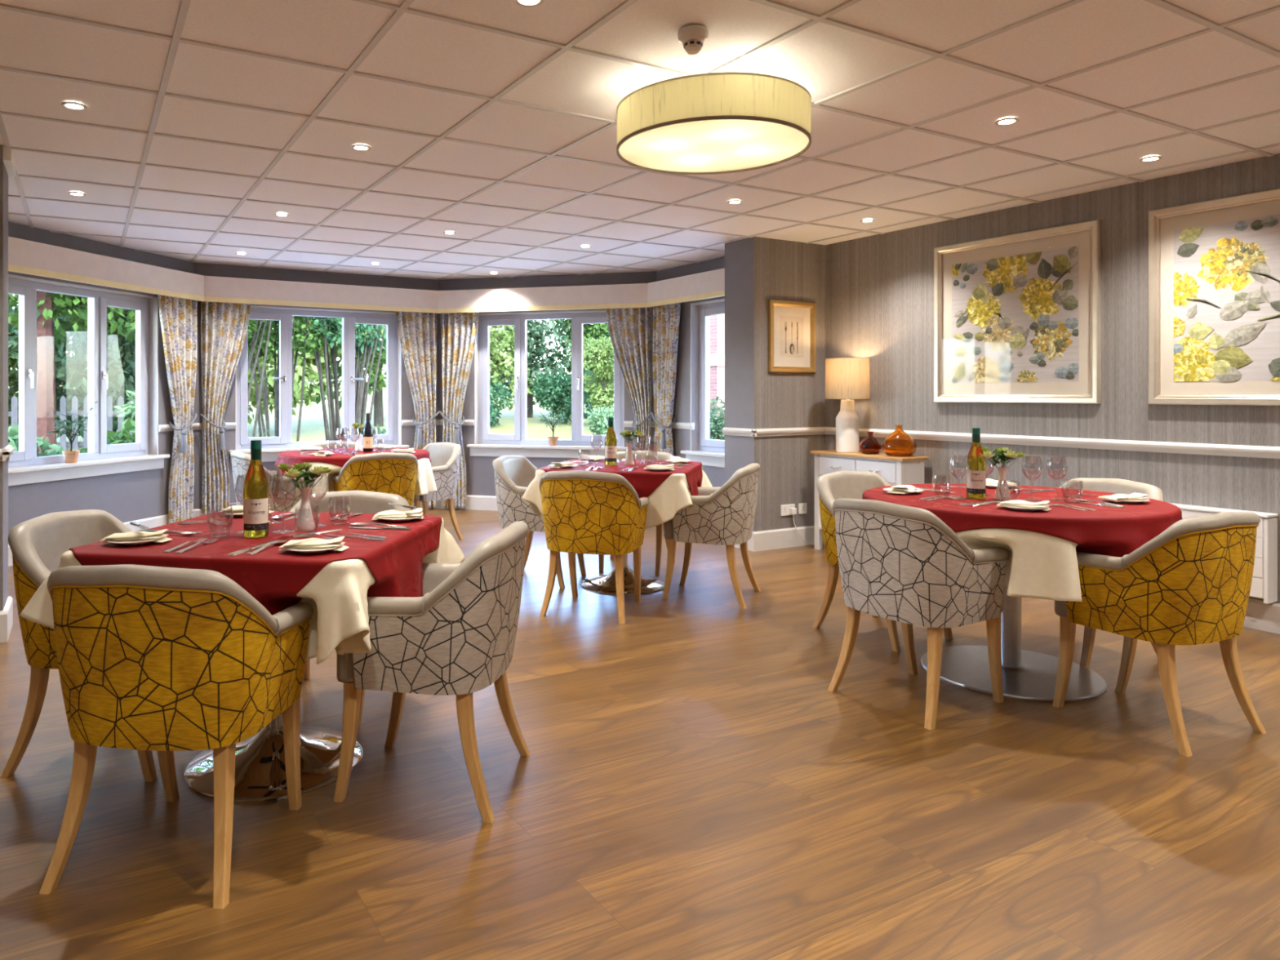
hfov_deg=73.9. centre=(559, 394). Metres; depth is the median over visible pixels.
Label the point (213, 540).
fork
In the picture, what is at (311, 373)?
tree
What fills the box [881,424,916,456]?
bottle vase
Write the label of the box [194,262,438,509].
wall
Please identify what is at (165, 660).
tub chair
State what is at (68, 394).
shrub
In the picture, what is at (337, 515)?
fork
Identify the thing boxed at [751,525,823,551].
baseboard
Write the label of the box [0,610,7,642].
baseboard
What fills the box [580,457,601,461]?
plate
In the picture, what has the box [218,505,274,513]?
napkin
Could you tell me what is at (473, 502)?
baseboard
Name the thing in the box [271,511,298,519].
spoon
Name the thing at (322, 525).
wine glass
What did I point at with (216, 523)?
fork
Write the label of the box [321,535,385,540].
fork
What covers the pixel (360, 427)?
posy
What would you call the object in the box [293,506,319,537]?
tumbler
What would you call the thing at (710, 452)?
window
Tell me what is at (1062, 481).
tumbler
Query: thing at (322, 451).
napkin
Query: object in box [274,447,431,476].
tablecloth
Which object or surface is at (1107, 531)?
tablecloth
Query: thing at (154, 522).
baseboard
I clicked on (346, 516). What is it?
fork
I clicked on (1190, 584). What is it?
tub chair
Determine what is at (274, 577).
tablecloth
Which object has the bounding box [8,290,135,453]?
tree
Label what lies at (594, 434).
wine glass
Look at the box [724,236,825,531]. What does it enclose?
wall
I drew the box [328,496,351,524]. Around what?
tumbler
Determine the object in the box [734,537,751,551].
baseboard
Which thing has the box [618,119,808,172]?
diffuser
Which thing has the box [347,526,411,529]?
table knife
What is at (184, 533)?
spoon
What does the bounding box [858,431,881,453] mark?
bottle vase
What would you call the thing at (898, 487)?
napkin
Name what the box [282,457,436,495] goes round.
tablecloth
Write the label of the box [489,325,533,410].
tree
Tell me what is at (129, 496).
wall
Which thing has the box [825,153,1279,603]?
wall
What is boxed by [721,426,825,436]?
rail
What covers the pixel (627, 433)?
posy
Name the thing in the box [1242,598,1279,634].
baseboard
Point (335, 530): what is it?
butter knife
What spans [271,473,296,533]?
wine glass
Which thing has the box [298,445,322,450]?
napkin
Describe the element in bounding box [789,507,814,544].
plug
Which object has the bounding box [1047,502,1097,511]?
fork
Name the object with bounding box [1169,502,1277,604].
radiator
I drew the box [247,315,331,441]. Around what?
tree
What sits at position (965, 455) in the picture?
wine glass
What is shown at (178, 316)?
curtain
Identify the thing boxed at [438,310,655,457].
window
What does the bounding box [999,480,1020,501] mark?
tumbler
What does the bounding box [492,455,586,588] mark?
tub chair
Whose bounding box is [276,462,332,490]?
posy
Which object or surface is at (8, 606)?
baseboard
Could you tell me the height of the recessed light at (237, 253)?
0.014 m
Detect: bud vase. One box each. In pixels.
[295,487,315,530]
[355,433,362,451]
[624,442,634,464]
[994,466,1010,500]
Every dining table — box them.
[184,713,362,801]
[581,553,664,595]
[920,586,1106,701]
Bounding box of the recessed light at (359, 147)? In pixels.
[351,143,370,151]
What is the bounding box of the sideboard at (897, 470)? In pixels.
[809,449,928,549]
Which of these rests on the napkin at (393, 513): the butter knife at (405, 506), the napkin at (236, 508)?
the butter knife at (405, 506)
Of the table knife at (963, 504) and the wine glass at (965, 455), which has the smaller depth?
the table knife at (963, 504)
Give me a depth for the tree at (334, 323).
13.04 m
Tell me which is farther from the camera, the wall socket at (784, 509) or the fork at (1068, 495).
the wall socket at (784, 509)
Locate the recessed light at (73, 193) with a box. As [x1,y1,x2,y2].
[67,191,85,196]
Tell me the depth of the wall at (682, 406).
7.98 m
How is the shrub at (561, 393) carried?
on the lawn
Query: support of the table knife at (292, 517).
on the tablecloth at (274, 577)
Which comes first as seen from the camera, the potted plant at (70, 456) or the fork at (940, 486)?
the fork at (940, 486)
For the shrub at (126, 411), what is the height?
2.011 m
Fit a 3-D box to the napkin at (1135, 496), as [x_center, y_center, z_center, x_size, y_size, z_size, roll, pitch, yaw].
[2.358,0.429,3.523,0.178,0.032,0.117,0,0,-7]
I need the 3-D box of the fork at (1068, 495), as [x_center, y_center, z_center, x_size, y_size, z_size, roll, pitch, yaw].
[2.271,0.442,3.738,0.200,0.012,0.024,0,0,-30]
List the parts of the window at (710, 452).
sill, casing, frame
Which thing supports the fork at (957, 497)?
on the tablecloth at (1107, 531)
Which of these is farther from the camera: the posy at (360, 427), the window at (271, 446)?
the window at (271, 446)
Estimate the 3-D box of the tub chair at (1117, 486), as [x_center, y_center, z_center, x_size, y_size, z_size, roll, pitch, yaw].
[2.477,0.809,4.003,0.530,0.803,0.575,0,0,-21]
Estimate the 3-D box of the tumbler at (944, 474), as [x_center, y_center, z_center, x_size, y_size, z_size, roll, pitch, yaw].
[1.687,0.402,3.733,0.078,0.092,0.078,0,0,-29]
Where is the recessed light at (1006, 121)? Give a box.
[995,117,1018,125]
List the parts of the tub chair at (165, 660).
leg, leg, leg, leg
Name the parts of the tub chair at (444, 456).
seat, leg, leg, leg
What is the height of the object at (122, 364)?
6.637 m
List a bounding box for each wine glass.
[235,475,243,533]
[269,470,283,524]
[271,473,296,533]
[304,470,328,526]
[590,434,602,463]
[949,454,969,499]
[1021,455,1042,501]
[1046,455,1067,501]
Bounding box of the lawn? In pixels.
[8,378,613,450]
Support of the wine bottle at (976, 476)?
on the tablecloth at (1107, 531)
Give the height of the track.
0.066 m
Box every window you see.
[8,274,195,486]
[195,305,438,462]
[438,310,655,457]
[654,298,724,467]
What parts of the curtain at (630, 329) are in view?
tieback cord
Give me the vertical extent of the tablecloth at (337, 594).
0.354 m
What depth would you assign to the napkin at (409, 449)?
6.44 m
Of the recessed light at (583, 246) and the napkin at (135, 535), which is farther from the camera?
the recessed light at (583, 246)
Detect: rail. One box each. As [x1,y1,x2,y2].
[0,444,14,461]
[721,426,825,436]
[825,426,1279,458]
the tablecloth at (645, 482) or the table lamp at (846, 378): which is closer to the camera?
the tablecloth at (645, 482)
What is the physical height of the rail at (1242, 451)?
0.060 m
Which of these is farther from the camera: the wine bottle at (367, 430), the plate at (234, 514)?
the wine bottle at (367, 430)
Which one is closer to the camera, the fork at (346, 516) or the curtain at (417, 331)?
the fork at (346, 516)
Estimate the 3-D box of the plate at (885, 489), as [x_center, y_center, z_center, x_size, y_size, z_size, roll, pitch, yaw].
[1.562,0.441,3.849,0.168,0.016,0.168,0,0,-29]
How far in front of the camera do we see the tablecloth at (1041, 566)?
3.11 m
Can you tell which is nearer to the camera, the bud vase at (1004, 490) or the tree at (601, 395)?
the bud vase at (1004, 490)
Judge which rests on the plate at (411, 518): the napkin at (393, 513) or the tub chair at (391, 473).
the napkin at (393, 513)
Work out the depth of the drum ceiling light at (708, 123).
3.14 m
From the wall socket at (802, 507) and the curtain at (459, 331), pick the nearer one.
the wall socket at (802, 507)
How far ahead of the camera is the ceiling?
3.72 m
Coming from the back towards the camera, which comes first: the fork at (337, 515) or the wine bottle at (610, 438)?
the wine bottle at (610, 438)
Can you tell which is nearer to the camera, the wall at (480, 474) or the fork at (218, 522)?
the fork at (218, 522)
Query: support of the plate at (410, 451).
on the tablecloth at (291, 457)
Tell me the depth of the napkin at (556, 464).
5.15 m
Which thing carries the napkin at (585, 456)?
on the plate at (590, 460)
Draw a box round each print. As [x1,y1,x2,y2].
[779,315,803,357]
[951,245,1079,382]
[1173,213,1279,382]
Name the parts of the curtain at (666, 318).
tieback cord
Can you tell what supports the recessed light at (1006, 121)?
in the ceiling
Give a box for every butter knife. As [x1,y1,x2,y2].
[129,521,150,529]
[289,528,342,537]
[388,502,417,508]
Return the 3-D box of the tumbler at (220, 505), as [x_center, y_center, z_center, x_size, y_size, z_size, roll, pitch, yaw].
[-1.076,0.402,2.678,0.078,0.092,0.078,0,0,-29]
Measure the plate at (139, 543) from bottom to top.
0.016 m
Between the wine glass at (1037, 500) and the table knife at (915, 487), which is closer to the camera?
the wine glass at (1037, 500)
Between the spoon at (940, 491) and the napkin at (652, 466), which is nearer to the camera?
the spoon at (940, 491)
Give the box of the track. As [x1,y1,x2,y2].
[2,146,16,177]
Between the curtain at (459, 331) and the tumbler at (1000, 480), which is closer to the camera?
the tumbler at (1000, 480)
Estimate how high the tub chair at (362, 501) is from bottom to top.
0.803 m
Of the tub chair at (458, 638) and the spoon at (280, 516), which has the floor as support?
the tub chair at (458, 638)
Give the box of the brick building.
[709,314,724,416]
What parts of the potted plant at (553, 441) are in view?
stem, pot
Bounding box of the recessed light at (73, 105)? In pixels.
[61,101,87,111]
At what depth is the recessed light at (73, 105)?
3.55 m
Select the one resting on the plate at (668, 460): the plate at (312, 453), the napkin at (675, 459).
the napkin at (675, 459)
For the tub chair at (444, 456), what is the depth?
6.99 m
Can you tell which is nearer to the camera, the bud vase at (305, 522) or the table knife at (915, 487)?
the bud vase at (305, 522)
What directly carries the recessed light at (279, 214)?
in the ceiling
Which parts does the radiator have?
panel, panel, panel, panel, panel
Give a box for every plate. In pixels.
[105,533,167,545]
[221,511,243,516]
[284,541,344,553]
[301,448,321,450]
[311,453,334,456]
[377,515,422,521]
[392,450,413,453]
[549,464,575,468]
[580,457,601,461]
[645,467,674,471]
[666,459,691,463]
[883,487,922,493]
[986,484,1013,488]
[1001,505,1048,511]
[1103,497,1149,503]
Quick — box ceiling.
[0,0,1279,279]
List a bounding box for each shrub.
[8,294,79,438]
[8,331,18,373]
[8,424,83,457]
[53,303,133,439]
[78,418,135,453]
[113,390,135,427]
[247,319,275,436]
[337,423,386,440]
[489,376,513,426]
[530,368,598,423]
[586,405,613,435]
[709,395,724,439]
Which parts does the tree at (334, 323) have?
stem, stem, stem, stem, stem, stem, stem, stem, stem, stem, stem, stem, stem, stem, stem, stem, stem, stem, stem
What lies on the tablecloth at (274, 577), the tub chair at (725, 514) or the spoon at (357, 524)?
the spoon at (357, 524)
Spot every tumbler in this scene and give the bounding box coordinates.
[206,505,233,537]
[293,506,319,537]
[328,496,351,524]
[932,474,951,496]
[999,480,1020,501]
[1061,480,1083,503]
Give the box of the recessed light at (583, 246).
[579,244,591,248]
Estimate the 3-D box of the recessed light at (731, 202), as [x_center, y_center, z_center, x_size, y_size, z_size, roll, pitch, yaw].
[1.103,-1.213,5.319,0.096,0.014,0.096,0,0,-29]
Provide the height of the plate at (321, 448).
0.016 m
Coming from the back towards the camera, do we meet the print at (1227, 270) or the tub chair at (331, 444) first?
the tub chair at (331, 444)
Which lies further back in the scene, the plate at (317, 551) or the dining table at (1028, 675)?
the dining table at (1028, 675)
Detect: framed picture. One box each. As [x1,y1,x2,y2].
[768,299,815,373]
[933,219,1101,404]
[1148,188,1279,405]
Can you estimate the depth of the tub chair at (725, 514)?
4.85 m
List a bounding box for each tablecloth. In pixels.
[19,517,465,664]
[69,511,442,615]
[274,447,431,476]
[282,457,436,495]
[521,469,712,528]
[536,458,702,498]
[862,483,1182,557]
[955,528,1081,601]
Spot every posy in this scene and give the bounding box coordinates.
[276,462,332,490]
[351,422,364,434]
[619,430,644,443]
[980,446,1025,468]
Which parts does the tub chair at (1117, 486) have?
leg, leg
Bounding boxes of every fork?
[163,537,208,552]
[174,538,218,553]
[177,520,234,525]
[180,519,233,524]
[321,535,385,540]
[325,533,387,538]
[326,512,352,519]
[339,513,362,520]
[918,495,955,499]
[924,496,961,500]
[940,486,966,488]
[1042,503,1088,511]
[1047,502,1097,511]
[1057,493,1087,497]
[1064,493,1097,497]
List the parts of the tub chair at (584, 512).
leg, leg, leg, leg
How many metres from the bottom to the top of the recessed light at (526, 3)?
0.014 m
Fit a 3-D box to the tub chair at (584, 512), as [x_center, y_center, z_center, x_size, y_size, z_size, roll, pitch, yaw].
[0.191,0.809,4.759,0.575,0.803,0.530,0,0,19]
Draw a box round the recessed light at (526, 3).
[513,0,544,7]
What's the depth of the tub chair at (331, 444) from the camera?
7.37 m
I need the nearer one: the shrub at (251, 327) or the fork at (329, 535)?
the fork at (329, 535)
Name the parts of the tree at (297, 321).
stem, stem, stem, stem, stem, stem, stem, stem, stem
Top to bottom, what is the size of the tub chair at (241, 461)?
0.803 m
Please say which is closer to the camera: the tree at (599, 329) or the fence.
the fence
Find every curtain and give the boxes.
[157,294,197,524]
[200,301,250,515]
[395,311,439,509]
[439,312,479,508]
[605,306,652,450]
[651,302,680,456]
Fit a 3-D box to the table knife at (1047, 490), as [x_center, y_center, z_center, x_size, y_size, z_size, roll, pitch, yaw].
[2.211,0.445,3.904,0.220,0.006,0.021,0,0,-27]
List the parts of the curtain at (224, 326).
tieback cord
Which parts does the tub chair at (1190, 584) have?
seat, leg, leg, leg, leg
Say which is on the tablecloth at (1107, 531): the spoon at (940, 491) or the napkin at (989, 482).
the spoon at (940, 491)
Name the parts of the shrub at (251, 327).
stem, stem, stem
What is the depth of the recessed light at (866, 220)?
5.90 m
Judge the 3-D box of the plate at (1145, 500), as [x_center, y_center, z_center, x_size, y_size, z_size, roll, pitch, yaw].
[2.356,0.441,3.522,0.168,0.016,0.168,0,0,-29]
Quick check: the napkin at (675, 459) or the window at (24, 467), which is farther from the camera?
the window at (24, 467)
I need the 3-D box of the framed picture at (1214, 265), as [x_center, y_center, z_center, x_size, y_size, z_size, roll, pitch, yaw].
[3.615,-0.492,4.308,0.036,1.095,1.112,0,0,-29]
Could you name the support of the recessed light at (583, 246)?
in the ceiling
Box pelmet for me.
[8,236,724,313]
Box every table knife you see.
[138,529,202,533]
[227,541,272,555]
[283,513,298,519]
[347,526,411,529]
[915,487,955,493]
[957,501,988,505]
[1023,488,1054,492]
[1071,501,1125,507]
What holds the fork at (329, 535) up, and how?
on the tablecloth at (274, 577)
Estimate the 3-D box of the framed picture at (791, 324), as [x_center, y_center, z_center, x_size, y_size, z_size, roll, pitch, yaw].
[1.849,-0.458,6.711,0.492,0.565,0.028,0,0,-29]
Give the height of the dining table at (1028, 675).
0.751 m
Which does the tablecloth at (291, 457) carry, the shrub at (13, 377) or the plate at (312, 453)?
the plate at (312, 453)
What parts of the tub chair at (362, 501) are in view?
leg, leg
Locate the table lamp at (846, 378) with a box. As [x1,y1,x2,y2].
[825,357,870,453]
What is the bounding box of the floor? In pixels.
[0,508,1279,959]
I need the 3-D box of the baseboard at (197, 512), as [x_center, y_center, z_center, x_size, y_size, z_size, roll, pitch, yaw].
[-2.330,1.135,8.400,2.400,0.150,0.020,0,0,-29]
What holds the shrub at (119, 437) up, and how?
on the lawn
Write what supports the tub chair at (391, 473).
on the floor
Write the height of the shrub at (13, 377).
3.594 m
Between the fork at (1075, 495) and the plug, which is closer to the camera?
the fork at (1075, 495)
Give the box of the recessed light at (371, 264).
[369,262,380,265]
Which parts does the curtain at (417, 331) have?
tieback cord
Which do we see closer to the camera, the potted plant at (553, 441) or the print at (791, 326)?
the print at (791, 326)
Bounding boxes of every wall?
[0,145,8,611]
[8,221,194,544]
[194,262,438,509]
[438,271,656,496]
[656,256,724,486]
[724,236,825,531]
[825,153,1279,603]
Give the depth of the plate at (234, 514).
3.08 m
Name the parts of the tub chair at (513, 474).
leg, leg, leg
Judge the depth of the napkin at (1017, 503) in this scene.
3.27 m
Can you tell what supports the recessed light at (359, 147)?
in the ceiling
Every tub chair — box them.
[0,509,157,782]
[39,564,313,909]
[230,451,308,511]
[288,490,410,727]
[306,440,356,448]
[331,452,417,510]
[333,520,529,822]
[413,442,463,539]
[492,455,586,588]
[538,470,649,623]
[598,450,675,576]
[662,462,760,608]
[812,471,952,652]
[827,497,1009,729]
[1052,511,1266,756]
[1058,478,1164,668]
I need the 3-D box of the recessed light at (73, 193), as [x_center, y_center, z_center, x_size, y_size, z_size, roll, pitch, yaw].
[-2.917,-1.213,5.106,0.096,0.014,0.096,0,0,-29]
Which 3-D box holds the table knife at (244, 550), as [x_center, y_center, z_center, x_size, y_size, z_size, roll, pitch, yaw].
[-0.893,0.445,2.456,0.021,0.006,0.220,0,0,11]
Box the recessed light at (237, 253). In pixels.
[235,252,247,255]
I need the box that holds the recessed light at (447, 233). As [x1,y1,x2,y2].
[443,231,456,235]
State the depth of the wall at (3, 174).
4.18 m
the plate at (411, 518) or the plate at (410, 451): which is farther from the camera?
the plate at (410, 451)
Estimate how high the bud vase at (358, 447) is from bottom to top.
0.138 m
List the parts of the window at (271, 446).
handle, sill, handle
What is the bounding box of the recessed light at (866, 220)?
[860,218,875,222]
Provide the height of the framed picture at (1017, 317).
1.095 m
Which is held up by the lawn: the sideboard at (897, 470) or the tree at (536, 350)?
the tree at (536, 350)
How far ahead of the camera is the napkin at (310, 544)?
2.40 m
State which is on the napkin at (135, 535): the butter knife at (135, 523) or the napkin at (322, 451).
the butter knife at (135, 523)
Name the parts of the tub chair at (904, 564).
leg, leg, leg, leg, seat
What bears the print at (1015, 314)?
attached to the framed picture at (1017, 317)
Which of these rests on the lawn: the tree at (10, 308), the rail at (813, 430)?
the tree at (10, 308)
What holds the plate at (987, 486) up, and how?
on the tablecloth at (1107, 531)
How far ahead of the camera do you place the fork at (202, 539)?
2.48 m
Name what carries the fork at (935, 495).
on the tablecloth at (1107, 531)
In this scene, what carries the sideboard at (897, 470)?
on the floor
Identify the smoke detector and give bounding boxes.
[677,24,708,54]
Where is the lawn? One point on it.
(312, 424)
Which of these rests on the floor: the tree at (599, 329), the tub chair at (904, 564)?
the tub chair at (904, 564)
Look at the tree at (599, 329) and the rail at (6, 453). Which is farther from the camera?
the tree at (599, 329)
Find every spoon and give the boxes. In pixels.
[163,530,195,535]
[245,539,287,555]
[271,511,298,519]
[350,522,408,527]
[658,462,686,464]
[920,488,951,493]
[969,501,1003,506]
[1010,488,1043,491]
[1073,498,1124,506]
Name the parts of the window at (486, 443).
handle, sill, handle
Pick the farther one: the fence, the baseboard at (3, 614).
the fence
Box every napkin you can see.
[100,528,172,542]
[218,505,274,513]
[278,536,349,551]
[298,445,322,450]
[315,450,333,456]
[371,507,423,519]
[377,444,391,448]
[391,448,415,452]
[549,462,577,467]
[579,454,604,460]
[643,463,674,470]
[670,456,688,462]
[886,484,920,493]
[986,478,1018,487]
[996,499,1051,511]
[1096,492,1150,501]
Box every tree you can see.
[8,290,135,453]
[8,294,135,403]
[8,295,18,331]
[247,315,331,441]
[247,316,386,425]
[306,316,386,440]
[308,316,386,426]
[489,319,595,417]
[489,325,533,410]
[543,319,613,413]
[568,335,613,410]
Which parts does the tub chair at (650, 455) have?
leg, leg, leg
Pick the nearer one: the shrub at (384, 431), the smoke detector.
the smoke detector
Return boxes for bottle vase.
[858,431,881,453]
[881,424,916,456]
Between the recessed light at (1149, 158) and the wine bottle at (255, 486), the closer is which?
the wine bottle at (255, 486)
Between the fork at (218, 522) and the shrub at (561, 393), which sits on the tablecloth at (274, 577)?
the fork at (218, 522)
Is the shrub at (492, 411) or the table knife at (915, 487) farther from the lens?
the shrub at (492, 411)
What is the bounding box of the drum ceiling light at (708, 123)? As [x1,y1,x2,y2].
[616,71,811,174]
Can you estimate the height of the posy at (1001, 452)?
0.170 m
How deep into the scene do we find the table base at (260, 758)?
2.68 m
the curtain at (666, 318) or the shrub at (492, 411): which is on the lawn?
the shrub at (492, 411)
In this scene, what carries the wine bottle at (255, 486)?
on the tablecloth at (274, 577)
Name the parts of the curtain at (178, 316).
tieback cord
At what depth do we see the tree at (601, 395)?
22.63 m
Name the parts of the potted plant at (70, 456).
pot, stem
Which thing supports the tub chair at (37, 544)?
on the floor
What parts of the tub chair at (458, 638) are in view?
seat, leg, leg, leg, leg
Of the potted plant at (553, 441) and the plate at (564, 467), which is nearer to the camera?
the plate at (564, 467)
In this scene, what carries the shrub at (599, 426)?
on the lawn
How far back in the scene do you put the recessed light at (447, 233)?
6.35 m
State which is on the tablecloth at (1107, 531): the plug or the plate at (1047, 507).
the plate at (1047, 507)
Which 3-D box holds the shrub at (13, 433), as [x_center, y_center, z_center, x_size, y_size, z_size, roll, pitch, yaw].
[-5.524,0.928,8.831,1.095,1.279,1.363,0,0,40]
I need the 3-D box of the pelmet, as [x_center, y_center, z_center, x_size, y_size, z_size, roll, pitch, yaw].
[-1.645,-0.968,6.973,5.906,0.235,3.173,0,0,-29]
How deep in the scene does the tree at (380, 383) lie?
22.55 m
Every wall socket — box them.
[780,503,795,515]
[798,502,806,514]
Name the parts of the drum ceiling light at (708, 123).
lamp shade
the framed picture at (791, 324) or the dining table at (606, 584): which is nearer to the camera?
the dining table at (606, 584)
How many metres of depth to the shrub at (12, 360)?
15.12 m
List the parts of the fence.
rail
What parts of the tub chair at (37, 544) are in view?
leg, leg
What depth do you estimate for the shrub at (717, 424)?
16.93 m
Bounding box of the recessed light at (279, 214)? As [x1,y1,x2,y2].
[274,212,288,217]
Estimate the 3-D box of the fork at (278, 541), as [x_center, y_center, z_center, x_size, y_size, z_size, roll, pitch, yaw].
[-0.851,0.442,2.465,0.038,0.014,0.202,0,0,11]
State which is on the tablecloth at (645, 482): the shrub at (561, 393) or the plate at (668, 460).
the plate at (668, 460)
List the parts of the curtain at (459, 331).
tieback cord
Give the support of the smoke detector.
attached to the ceiling
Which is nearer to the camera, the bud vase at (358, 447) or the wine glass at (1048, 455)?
the wine glass at (1048, 455)
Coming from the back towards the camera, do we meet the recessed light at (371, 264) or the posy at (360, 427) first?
the recessed light at (371, 264)
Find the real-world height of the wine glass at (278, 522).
0.187 m
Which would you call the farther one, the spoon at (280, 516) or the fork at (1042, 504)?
the fork at (1042, 504)
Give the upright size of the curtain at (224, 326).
2.080 m
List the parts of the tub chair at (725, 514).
seat, leg, leg, leg, leg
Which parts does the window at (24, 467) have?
handle, sill, handle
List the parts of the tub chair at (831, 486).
leg, leg, leg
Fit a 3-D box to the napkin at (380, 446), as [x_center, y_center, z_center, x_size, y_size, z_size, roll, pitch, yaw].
[-1.456,0.427,7.003,0.108,0.033,0.179,0,0,-20]
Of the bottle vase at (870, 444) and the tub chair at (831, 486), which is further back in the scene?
the bottle vase at (870, 444)
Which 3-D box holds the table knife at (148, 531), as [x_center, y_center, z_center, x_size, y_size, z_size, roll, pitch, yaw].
[-1.263,0.445,2.749,0.220,0.006,0.021,0,0,9]
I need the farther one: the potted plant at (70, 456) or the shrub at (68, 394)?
the shrub at (68, 394)
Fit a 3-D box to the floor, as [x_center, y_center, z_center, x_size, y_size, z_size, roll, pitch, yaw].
[-0.527,1.270,2.918,9.550,0.120,12.400,0,0,-29]
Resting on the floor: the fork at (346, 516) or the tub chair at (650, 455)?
the tub chair at (650, 455)
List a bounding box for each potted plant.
[46,401,97,462]
[538,396,565,445]
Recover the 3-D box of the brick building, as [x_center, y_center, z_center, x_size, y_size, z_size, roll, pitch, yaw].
[6.813,-1.690,22.564,9.950,6.400,3.800,0,0,-29]
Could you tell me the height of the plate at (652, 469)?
0.016 m
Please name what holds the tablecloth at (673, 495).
on the dining table at (606, 584)
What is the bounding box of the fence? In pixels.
[8,395,249,450]
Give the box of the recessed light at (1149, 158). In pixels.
[1139,155,1161,162]
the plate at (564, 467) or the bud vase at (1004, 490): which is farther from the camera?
the plate at (564, 467)
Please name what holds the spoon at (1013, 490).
on the tablecloth at (1107, 531)
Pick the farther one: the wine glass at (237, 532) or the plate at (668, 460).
the plate at (668, 460)
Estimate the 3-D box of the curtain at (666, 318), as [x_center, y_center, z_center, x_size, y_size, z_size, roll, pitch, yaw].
[1.012,0.150,8.113,0.170,2.080,0.405,0,0,-23]
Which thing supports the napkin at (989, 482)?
on the plate at (987, 486)
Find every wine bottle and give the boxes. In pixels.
[243,440,269,537]
[363,413,373,452]
[604,417,616,465]
[966,427,986,498]
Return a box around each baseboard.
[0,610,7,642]
[3,595,13,640]
[8,509,195,566]
[195,500,438,517]
[438,494,497,511]
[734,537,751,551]
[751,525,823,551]
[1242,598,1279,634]
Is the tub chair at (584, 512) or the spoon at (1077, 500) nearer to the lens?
the spoon at (1077, 500)
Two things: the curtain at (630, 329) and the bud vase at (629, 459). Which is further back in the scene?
the curtain at (630, 329)
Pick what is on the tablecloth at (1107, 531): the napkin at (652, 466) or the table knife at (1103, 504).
the table knife at (1103, 504)
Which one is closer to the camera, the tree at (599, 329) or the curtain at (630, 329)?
the curtain at (630, 329)
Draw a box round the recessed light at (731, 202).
[727,199,742,204]
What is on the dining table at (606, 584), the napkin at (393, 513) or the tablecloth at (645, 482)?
the tablecloth at (645, 482)

